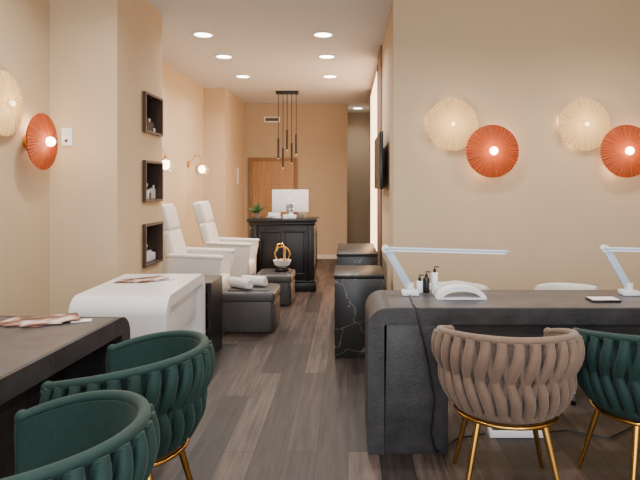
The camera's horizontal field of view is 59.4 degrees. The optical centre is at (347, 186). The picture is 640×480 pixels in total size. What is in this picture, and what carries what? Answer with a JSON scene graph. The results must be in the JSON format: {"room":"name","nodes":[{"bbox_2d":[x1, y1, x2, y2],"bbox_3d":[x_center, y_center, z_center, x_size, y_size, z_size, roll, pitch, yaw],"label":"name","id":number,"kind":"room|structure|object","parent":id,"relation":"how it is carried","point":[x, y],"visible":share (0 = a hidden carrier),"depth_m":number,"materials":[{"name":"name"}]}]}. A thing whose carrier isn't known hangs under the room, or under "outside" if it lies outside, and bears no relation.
{"room":"salon","nodes":[
{"label":"salon","id":0,"kind":"room"},
{"bbox_2d":[0,0,49,315],"bbox_3d":[-2.435,-0.113,1.130,0.330,3.025,6.260,0,0,0],"label":"wall","id":1,"kind":"structure","parent":0,"point":[24,24],"depth_m":3.93,"materials":[{"name":"beige paint"}]},
{"bbox_2d":[0,70,23,135],"bbox_3d":[-2.211,-0.540,3.620,0.118,0.420,0.420,0,0,0],"label":"wall sconce","id":2,"kind":"object","parent":1,"relation":"attached to","point":[11,102],"visible":1,"depth_m":3.63,"materials":[{"name":"beige fabric"}]},
{"bbox_2d":[22,113,57,169],"bbox_3d":[-2.168,-0.320,3.950,0.204,0.400,0.400,0,0,0],"label":"wall sconce","id":3,"kind":"object","parent":1,"relation":"attached to","point":[40,141],"visible":1,"depth_m":3.90,"materials":[{"name":"orange-red raffia"},{"name":"brushed gold"}]},
{"bbox_2d":[50,0,161,314],"bbox_3d":[-2.178,-0.113,4.775,0.844,3.025,1.030,0,0,0],"label":"wall","id":4,"kind":"structure","parent":0,"point":[104,54],"depth_m":4.26,"materials":[{"name":"beige paint"}]},
{"bbox_2d":[62,128,72,145],"bbox_3d":[-2.130,-0.380,4.244,0.080,0.140,0.032,0,0,0],"label":"wall thermostat","id":5,"kind":"object","parent":4,"relation":"attached to","point":[67,133],"visible":1,"depth_m":4.24,"materials":[{"name":"white plastic"}]},
{"bbox_2d":[142,221,162,267],"bbox_3d":[-1.892,0.505,5.005,0.335,0.370,0.450,0,0,0],"label":"niche shelf","id":6,"kind":"object","parent":4,"relation":"attached to","point":[152,233],"depth_m":5.21,"materials":[{"name":"brown wood"}]},
{"bbox_2d":[147,244,154,261],"bbox_3d":[-1.835,0.580,5.015,0.106,0.178,0.366,0,0,0],"label":"bottles","id":7,"kind":"object","parent":6,"relation":"on","point":[150,251],"visible":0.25,"depth_m":5.06,"materials":[{"name":"white plastic"}]},
{"bbox_2d":[142,160,162,201],"bbox_3d":[-1.892,-0.050,5.005,0.335,0.360,0.450,0,0,0],"label":"niche shelf","id":8,"kind":"object","parent":4,"relation":"attached to","point":[152,171],"depth_m":5.21,"materials":[{"name":"brown wood"}]},
{"bbox_2d":[147,183,154,198],"bbox_3d":[-1.835,0.015,5.015,0.106,0.189,0.366,0,0,0],"label":"bottles","id":9,"kind":"object","parent":8,"relation":"on","point":[150,192],"visible":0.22,"depth_m":5.11,"materials":[{"name":"white plastic"}]},
{"bbox_2d":[142,91,162,136],"bbox_3d":[-1.892,-0.645,5.005,0.335,0.350,0.450,0,0,0],"label":"niche shelf","id":10,"kind":"object","parent":4,"relation":"attached to","point":[152,105],"depth_m":5.21,"materials":[{"name":"brown wood"}]},
{"bbox_2d":[147,117,154,131],"bbox_3d":[-1.835,-0.582,5.015,0.106,0.182,0.366,0,0,0],"label":"bottles","id":11,"kind":"object","parent":10,"relation":"on","point":[150,126],"visible":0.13,"depth_m":5.06,"materials":[{"name":"white plastic"}]},
{"bbox_2d":[162,60,202,273],"bbox_3d":[-2.487,-0.113,7.240,0.225,3.025,3.900,0,0,0],"label":"wall","id":12,"kind":"structure","parent":0,"point":[182,139],"depth_m":8.13,"materials":[{"name":"beige paint"}]},
{"bbox_2d":[162,148,174,171],"bbox_3d":[-2.217,-0.320,6.640,0.315,0.291,0.210,0,0,0],"label":"sconce","id":13,"kind":"object","parent":12,"relation":"attached to","point":[168,164],"visible":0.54,"depth_m":6.58,"materials":[{"name":"white glass"}]},
{"bbox_2d":[187,156,208,174],"bbox_3d":[-2.217,-0.320,8.300,0.315,0.291,0.210,0,0,0],"label":"sconce","id":14,"kind":"object","parent":12,"relation":"attached to","point":[200,169],"visible":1,"depth_m":8.24,"materials":[{"name":"white glass"}]},
{"bbox_2d":[203,88,244,246],"bbox_3d":[-2.310,-0.113,10.065,0.580,3.025,1.750,0,0,0],"label":"wall","id":15,"kind":"structure","parent":0,"point":[223,112],"depth_m":9.19,"materials":[{"name":"beige paint"}]},
{"bbox_2d":[237,168,238,183],"bbox_3d":[-2.011,-0.201,10.197,0.017,0.275,0.093,0,0,0],"label":"light switch","id":16,"kind":"object","parent":15,"relation":"attached to","point":[237,168],"visible":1,"depth_m":10.20,"materials":[{"name":"white plastic"}]},
{"bbox_2d":[146,0,392,112],"bbox_3d":[0.350,-1.675,5.200,6.100,0.100,14.800,0,0,0],"label":"ceiling","id":17,"kind":"structure","parent":0,"point":[272,42],"depth_m":6.43,"materials":[{"name":"paint"}]},
{"bbox_2d":[192,31,213,37],"bbox_3d":[-1.540,-1.619,5.950,0.236,0.012,0.236,0,0,0],"label":"recessed light","id":18,"kind":"object","parent":17,"relation":"in","point":[202,34],"visible":1,"depth_m":5.94,"materials":[{"name":"white plastic"}]},
{"bbox_2d":[214,54,232,58],"bbox_3d":[-1.540,-1.619,6.950,0.236,0.012,0.236,0,0,0],"label":"recessed light","id":19,"kind":"object","parent":17,"relation":"in","point":[220,56],"visible":1,"depth_m":6.94,"materials":[{"name":"white plastic"}]},
{"bbox_2d":[235,74,250,77],"bbox_3d":[-1.540,-1.619,8.200,0.236,0.012,0.236,0,0,0],"label":"recessed light","id":20,"kind":"object","parent":17,"relation":"in","point":[239,75],"visible":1,"depth_m":8.20,"materials":[{"name":"white plastic"}]},
{"bbox_2d":[276,91,298,167],"bbox_3d":[-1.030,-0.973,9.500,0.380,1.305,0.120,0,0,0],"label":"pendant light","id":21,"kind":"object","parent":17,"relation":"hanging from","point":[278,93],"visible":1,"depth_m":9.49,"materials":[{"name":"black paint"}]},
{"bbox_2d":[312,31,333,37],"bbox_3d":[-0.265,-1.619,5.950,0.236,0.012,0.236,0,0,0],"label":"recessed light","id":22,"kind":"object","parent":17,"relation":"in","point":[320,34],"visible":1,"depth_m":5.94,"materials":[{"name":"white plastic"}]},
{"bbox_2d":[317,54,335,58],"bbox_3d":[-0.265,-1.619,6.950,0.236,0.012,0.236,0,0,0],"label":"recessed light","id":23,"kind":"object","parent":17,"relation":"in","point":[322,56],"visible":1,"depth_m":6.94,"materials":[{"name":"white plastic"}]},
{"bbox_2d":[322,74,337,77],"bbox_3d":[-0.265,-1.619,8.200,0.236,0.012,0.236,0,0,0],"label":"recessed light","id":24,"kind":"object","parent":17,"relation":"in","point":[328,75],"visible":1,"depth_m":8.20,"materials":[{"name":"white plastic"}]},
{"bbox_2d":[245,104,346,254],"bbox_3d":[-1.310,-0.113,11.020,2.580,3.025,0.160,0,0,0],"label":"wall","id":25,"kind":"structure","parent":0,"point":[321,155],"depth_m":10.94,"materials":[{"name":"beige paint"}]},
{"bbox_2d":[264,117,279,121],"bbox_3d":[-1.485,-1.315,10.922,0.310,0.110,0.035,0,0,0],"label":"air vent","id":26,"kind":"object","parent":25,"relation":"attached to","point":[266,119],"visible":0.96,"depth_m":10.90,"materials":[{"name":"white plastic"}]},
{"bbox_2d":[248,158,297,237],"bbox_3d":[-1.460,0.415,10.894,0.960,1.970,0.088,0,0,0],"label":"door","id":27,"kind":"structure","parent":25,"relation":"in","point":[265,175],"depth_m":10.90,"materials":[{"name":"brown wood"}]},
{"bbox_2d":[317,255,336,258],"bbox_3d":[-0.495,1.360,10.934,0.950,0.080,0.012,0,0,0],"label":"baseboard","id":28,"kind":"structure","parent":25,"relation":"attached to","point":[318,256],"depth_m":10.93,"materials":[{"name":"beige paint"}]},
{"bbox_2d":[347,113,369,242],"bbox_3d":[0.250,-0.113,12.400,0.900,3.025,0.200,0,0,0],"label":"wall","id":29,"kind":"structure","parent":0,"point":[358,124],"depth_m":12.30,"materials":[{"name":"beige paint"}]},
{"bbox_2d":[152,259,639,479],"bbox_3d":[0.350,1.450,5.200,6.100,0.100,14.800,0,0,0],"label":"floor","id":30,"kind":"structure","parent":0,"point":[280,404],"depth_m":3.21,"materials":[{"name":"wood"}]},
{"bbox_2d":[0,316,129,478],"bbox_3d":[-1.468,1.017,1.911,0.650,0.766,1.860,0,0,3],"label":"desk","id":31,"kind":"object","parent":30,"relation":"on","point":[30,357],"visible":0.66,"depth_m":2.35,"materials":[{"name":"laminate"}]},
{"bbox_2d":[0,312,91,326],"bbox_3d":[-1.427,0.626,2.635,0.432,0.011,0.238,0,0,-11],"label":"magazines","id":32,"kind":"object","parent":31,"relation":"on","point":[38,321],"visible":1,"depth_m":2.62,"materials":[{"name":"multicoloured paper"}]},
{"bbox_2d":[0,390,159,479],"bbox_3d":[-0.811,1.011,1.484,0.585,0.784,0.672,0,0,8],"label":"barrel chair","id":33,"kind":"object","parent":30,"relation":"on","point":[100,434],"visible":1,"depth_m":1.72,"materials":[{"name":"green fabric"}]},
{"bbox_2d":[39,330,214,479],"bbox_3d":[-0.828,1.011,2.216,0.585,0.784,0.672,0,0,6],"label":"barrel chair","id":34,"kind":"object","parent":30,"relation":"on","point":[173,370],"visible":0.68,"depth_m":2.08,"materials":[{"name":"green fabric"}]},
{"bbox_2d":[68,274,204,338],"bbox_3d":[-1.345,1.020,3.729,0.560,0.760,1.000,0,0,-2],"label":"table","id":35,"kind":"object","parent":30,"relation":"on","point":[178,303],"visible":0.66,"depth_m":3.36,"materials":[{"name":"white paint"}]},
{"bbox_2d":[114,275,174,282],"bbox_3d":[-1.388,0.631,3.826,0.393,0.011,0.216,0,0,-23],"label":"magazines","id":36,"kind":"object","parent":35,"relation":"on","point":[151,278],"visible":1,"depth_m":3.79,"materials":[{"name":"multicoloured paper"}]},
{"bbox_2d":[162,203,234,291],"bbox_3d":[-1.605,0.787,5.800,0.749,1.226,0.676,0,0,0],"label":"pedicure chair","id":37,"kind":"object","parent":30,"relation":"on","point":[179,258],"visible":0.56,"depth_m":5.59,"materials":[{"name":"white leather"}]},
{"bbox_2d":[204,275,221,353],"bbox_3d":[-1.255,1.090,4.750,0.290,0.620,0.400,0,0,0],"label":"shelf unit","id":38,"kind":"object","parent":30,"relation":"on","point":[213,283],"visible":0.42,"depth_m":4.73,"materials":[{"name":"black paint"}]},
{"bbox_2d":[192,201,258,277],"bbox_3d":[-1.534,0.787,7.020,0.749,1.226,0.676,0,0,0],"label":"chair","id":39,"kind":"object","parent":30,"relation":"on","point":[244,263],"visible":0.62,"depth_m":6.82,"materials":[{"name":"white leather"}]},
{"bbox_2d":[222,283,279,332],"bbox_3d":[-0.960,1.194,5.570,0.520,0.412,0.520,0,0,0],"label":"stool","id":40,"kind":"object","parent":30,"relation":"on","point":[256,309],"depth_m":5.33,"materials":[{"name":"grey leather"}]},
{"bbox_2d":[228,277,252,288],"bbox_3d":[-1.048,0.937,5.469,0.265,0.100,0.100,0,0,38],"label":"rolled towel","id":41,"kind":"object","parent":40,"relation":"on","point":[237,282],"visible":1,"depth_m":5.41,"materials":[{"name":"white fabric"}]},
{"bbox_2d":[241,275,267,285],"bbox_3d":[-0.938,0.937,5.599,0.265,0.100,0.100,0,0,21],"label":"rolled towel","id":42,"kind":"object","parent":40,"relation":"on","point":[257,280],"visible":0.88,"depth_m":5.55,"materials":[{"name":"white fabric"}]},
{"bbox_2d":[255,269,294,305],"bbox_3d":[-0.880,1.209,6.800,0.440,0.382,0.520,0,0,0],"label":"stool","id":43,"kind":"object","parent":30,"relation":"on","point":[286,280],"visible":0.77,"depth_m":6.56,"materials":[{"name":"grey leather"}]},
{"bbox_2d":[273,243,290,271],"bbox_3d":[-0.800,0.851,6.800,0.220,0.330,0.220,0,0,0],"label":"decorative bowl","id":44,"kind":"object","parent":43,"relation":"on","point":[281,264],"visible":1,"depth_m":6.78,"materials":[{"name":"white ceramic"}]},
{"bbox_2d":[247,217,319,291],"bbox_3d":[-0.880,0.913,7.760,0.940,0.973,0.620,0,0,0],"label":"reception desk","id":45,"kind":"object","parent":30,"relation":"on","point":[299,236],"depth_m":7.50,"materials":[{"name":"black paint"}]},
{"bbox_2d":[247,202,264,217],"bbox_3d":[-1.247,0.318,7.630,0.222,0.216,0.203,0,0,24],"label":"potted plant","id":46,"kind":"object","parent":45,"relation":"on","point":[257,209],"visible":1,"depth_m":7.59,"materials":[{"name":"green plant"}]},
{"bbox_2d":[266,212,304,218],"bbox_3d":[-0.840,0.386,7.585,0.520,0.080,0.090,0,0,0],"label":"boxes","id":47,"kind":"object","parent":45,"relation":"on","point":[271,215],"visible":1,"depth_m":7.55,"materials":[{"name":"white metal"}]},
{"bbox_2d":[272,190,307,214],"bbox_3d":[-0.800,0.231,7.740,0.500,0.390,0.180,0,0,0],"label":"desktop computer","id":48,"kind":"object","parent":45,"relation":"on","point":[288,201],"visible":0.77,"depth_m":7.73,"materials":[{"name":"white plastic"}]},
{"bbox_2d":[336,243,377,264],"bbox_3d":[0.092,1.032,6.098,0.415,0.735,1.005,0,0,0],"label":"base cabinet","id":49,"kind":"object","parent":30,"relation":"on","point":[347,253],"visible":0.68,"depth_m":5.60,"materials":[{"name":"black paint"}]},
{"bbox_2d":[334,265,384,357],"bbox_3d":[0.092,1.060,4.862,0.415,0.680,0.575,0,0,0],"label":"base cabinet","id":50,"kind":"object","parent":30,"relation":"on","point":[354,284],"visible":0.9,"depth_m":4.58,"materials":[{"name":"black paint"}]},
{"bbox_2d":[409,295,484,453],"bbox_3d":[0.558,1.009,3.065,0.426,0.775,0.340,0,0,0],"label":"power cable","id":51,"kind":"object","parent":30,"relation":"on","point":[414,305],"visible":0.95,"depth_m":2.90,"materials":[{"name":"black plastic"}]},
{"bbox_2d":[430,282,489,289],"bbox_3d":[0.729,1.048,3.907,0.515,0.705,0.542,0,0,18],"label":"chair","id":52,"kind":"object","parent":30,"relation":"on","point":[479,286],"visible":0.03,"depth_m":3.99,"materials":[{"name":"white plastic"}]},
{"bbox_2d":[365,290,639,454],"bbox_3d":[1.405,1.017,3.190,2.600,0.766,0.520,0,0,0],"label":"table","id":53,"kind":"object","parent":30,"relation":"on","point":[399,399],"visible":0.94,"depth_m":2.93,"materials":[{"name":"laminate"}]},
{"bbox_2d":[416,266,438,292],"bbox_3d":[0.478,0.554,3.360,0.135,0.158,0.040,0,0,0],"label":"pump bottles","id":54,"kind":"object","parent":53,"relation":"on","point":[423,286],"visible":0.9,"depth_m":3.35,"materials":[{"name":"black plastic"}]},
{"bbox_2d":[382,245,508,295],"bbox_3d":[0.567,0.487,3.290,0.737,0.294,0.080,0,0,0],"label":"desk lamp","id":55,"kind":"object","parent":53,"relation":"on","point":[409,290],"visible":1,"depth_m":3.26,"materials":[{"name":"white plastic"}]},
{"bbox_2d":[432,281,486,299],"bbox_3d":[0.640,0.596,3.240,0.280,0.075,0.200,0,0,0],"label":"nail lamp","id":56,"kind":"object","parent":53,"relation":"on","point":[449,290],"visible":1,"depth_m":3.17,"materials":[{"name":"white plastic"}]},
{"bbox_2d":[585,297,620,301],"bbox_3d":[1.420,0.626,3.120,0.160,0.014,0.100,0,0,0],"label":"tablet device","id":57,"kind":"object","parent":53,"relation":"on","point":[592,299],"visible":1,"depth_m":3.08,"materials":[{"name":"black plastic"}]},
{"bbox_2d":[600,245,639,295],"bbox_3d":[1.851,0.487,3.290,0.737,0.294,0.080,0,0,0],"label":"desk lamp","id":58,"kind":"object","parent":53,"relation":"on","point":[628,291],"visible":1,"depth_m":3.28,"materials":[{"name":"white plastic"}]},
{"bbox_2d":[431,325,584,479],"bbox_3d":[0.724,1.011,2.555,0.681,0.784,0.593,0,0,8],"label":"barrel chair","id":59,"kind":"object","parent":30,"relation":"on","point":[497,382],"visible":1,"depth_m":2.35,"materials":[{"name":"beige fabric"}]},
{"bbox_2d":[534,283,597,404],"bbox_3d":[1.508,1.048,3.850,0.515,0.705,0.542,0,0,0],"label":"chair","id":60,"kind":"object","parent":30,"relation":"on","point":[546,286],"visible":0.09,"depth_m":4.02,"materials":[{"name":"white plastic"}]},
{"bbox_2d":[572,327,639,479],"bbox_3d":[1.389,1.011,2.555,0.690,0.784,0.601,0,0,-4],"label":"barrel chair","id":61,"kind":"object","parent":30,"relation":"on","point":[609,373],"visible":0.8,"depth_m":2.42,"materials":[{"name":"green fabric"}]},
{"bbox_2d":[371,0,428,289],"bbox_3d":[0.545,-0.113,7.155,0.310,3.025,4.690,0,0,0],"label":"wall","id":62,"kind":"structure","parent":0,"point":[405,45],"depth_m":4.81,"materials":[{"name":"beige paint"}]},
{"bbox_2d":[370,65,377,252],"bbox_3d":[0.378,-0.125,8.175,0.024,2.810,2.330,0,0,0],"label":"wall strip","id":63,"kind":"object","parent":62,"relation":"attached to","point":[374,95],"visible":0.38,"depth_m":8.23,"materials":[{"name":"beige"}]},
{"bbox_2d":[378,45,381,267],"bbox_3d":[0.381,-0.158,6.700,0.018,2.935,0.600,0,0,0],"label":"wood panel","id":64,"kind":"object","parent":62,"relation":"attached to","point":[380,50],"visible":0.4,"depth_m":6.41,"materials":[{"name":"brown wood"}]},
{"bbox_2d":[374,131,385,188],"bbox_3d":[0.344,-0.255,5.825,0.092,0.550,1.050,0,0,0],"label":"television","id":65,"kind":"object","parent":62,"relation":"attached to","point":[379,153],"visible":1,"depth_m":5.47,"materials":[{"name":"black plastic"}]},
{"bbox_2d":[429,0,639,289],"bbox_3d":[2.050,-0.113,4.885,2.700,3.025,0.150,0,0,0],"label":"wall","id":66,"kind":"structure","parent":0,"point":[518,64],"depth_m":4.81,"materials":[{"name":"beige paint"}]},
{"bbox_2d":[426,99,477,150],"bbox_3d":[0.885,-0.530,4.751,0.444,0.444,0.118,0,0,0],"label":"wall sconce","id":67,"kind":"object","parent":66,"relation":"attached to","point":[450,123],"visible":1,"depth_m":4.74,"materials":[{"name":"beige fabric"}]},
{"bbox_2d":[466,125,518,177],"bbox_3d":[1.210,-0.300,4.708,0.444,0.444,0.204,0,0,0],"label":"wall sconce","id":68,"kind":"object","parent":66,"relation":"attached to","point":[492,151],"visible":1,"depth_m":4.67,"materials":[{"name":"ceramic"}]},
{"bbox_2d":[558,99,610,150],"bbox_3d":[2.010,-0.530,4.751,0.444,0.444,0.118,0,0,0],"label":"wall sconce","id":69,"kind":"object","parent":66,"relation":"attached to","point":[583,124],"visible":0.99,"depth_m":4.74,"materials":[{"name":"beige fabric"}]},
{"bbox_2d":[600,125,639,177],"bbox_3d":[2.335,-0.300,4.708,0.444,0.444,0.204,0,0,0],"label":"wall sconce","id":70,"kind":"object","parent":66,"relation":"attached to","point":[620,147],"visible":1,"depth_m":4.67,"materials":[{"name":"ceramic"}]},
{"bbox_2d":[487,426,631,438],"bbox_3d":[1.221,1.378,3.175,0.863,0.043,0.159,0,0,0],"label":"power strip","id":71,"kind":"object","parent":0,"point":[492,432],"depth_m":3.12,"materials":[{"name":"white plastic"}]}
]}

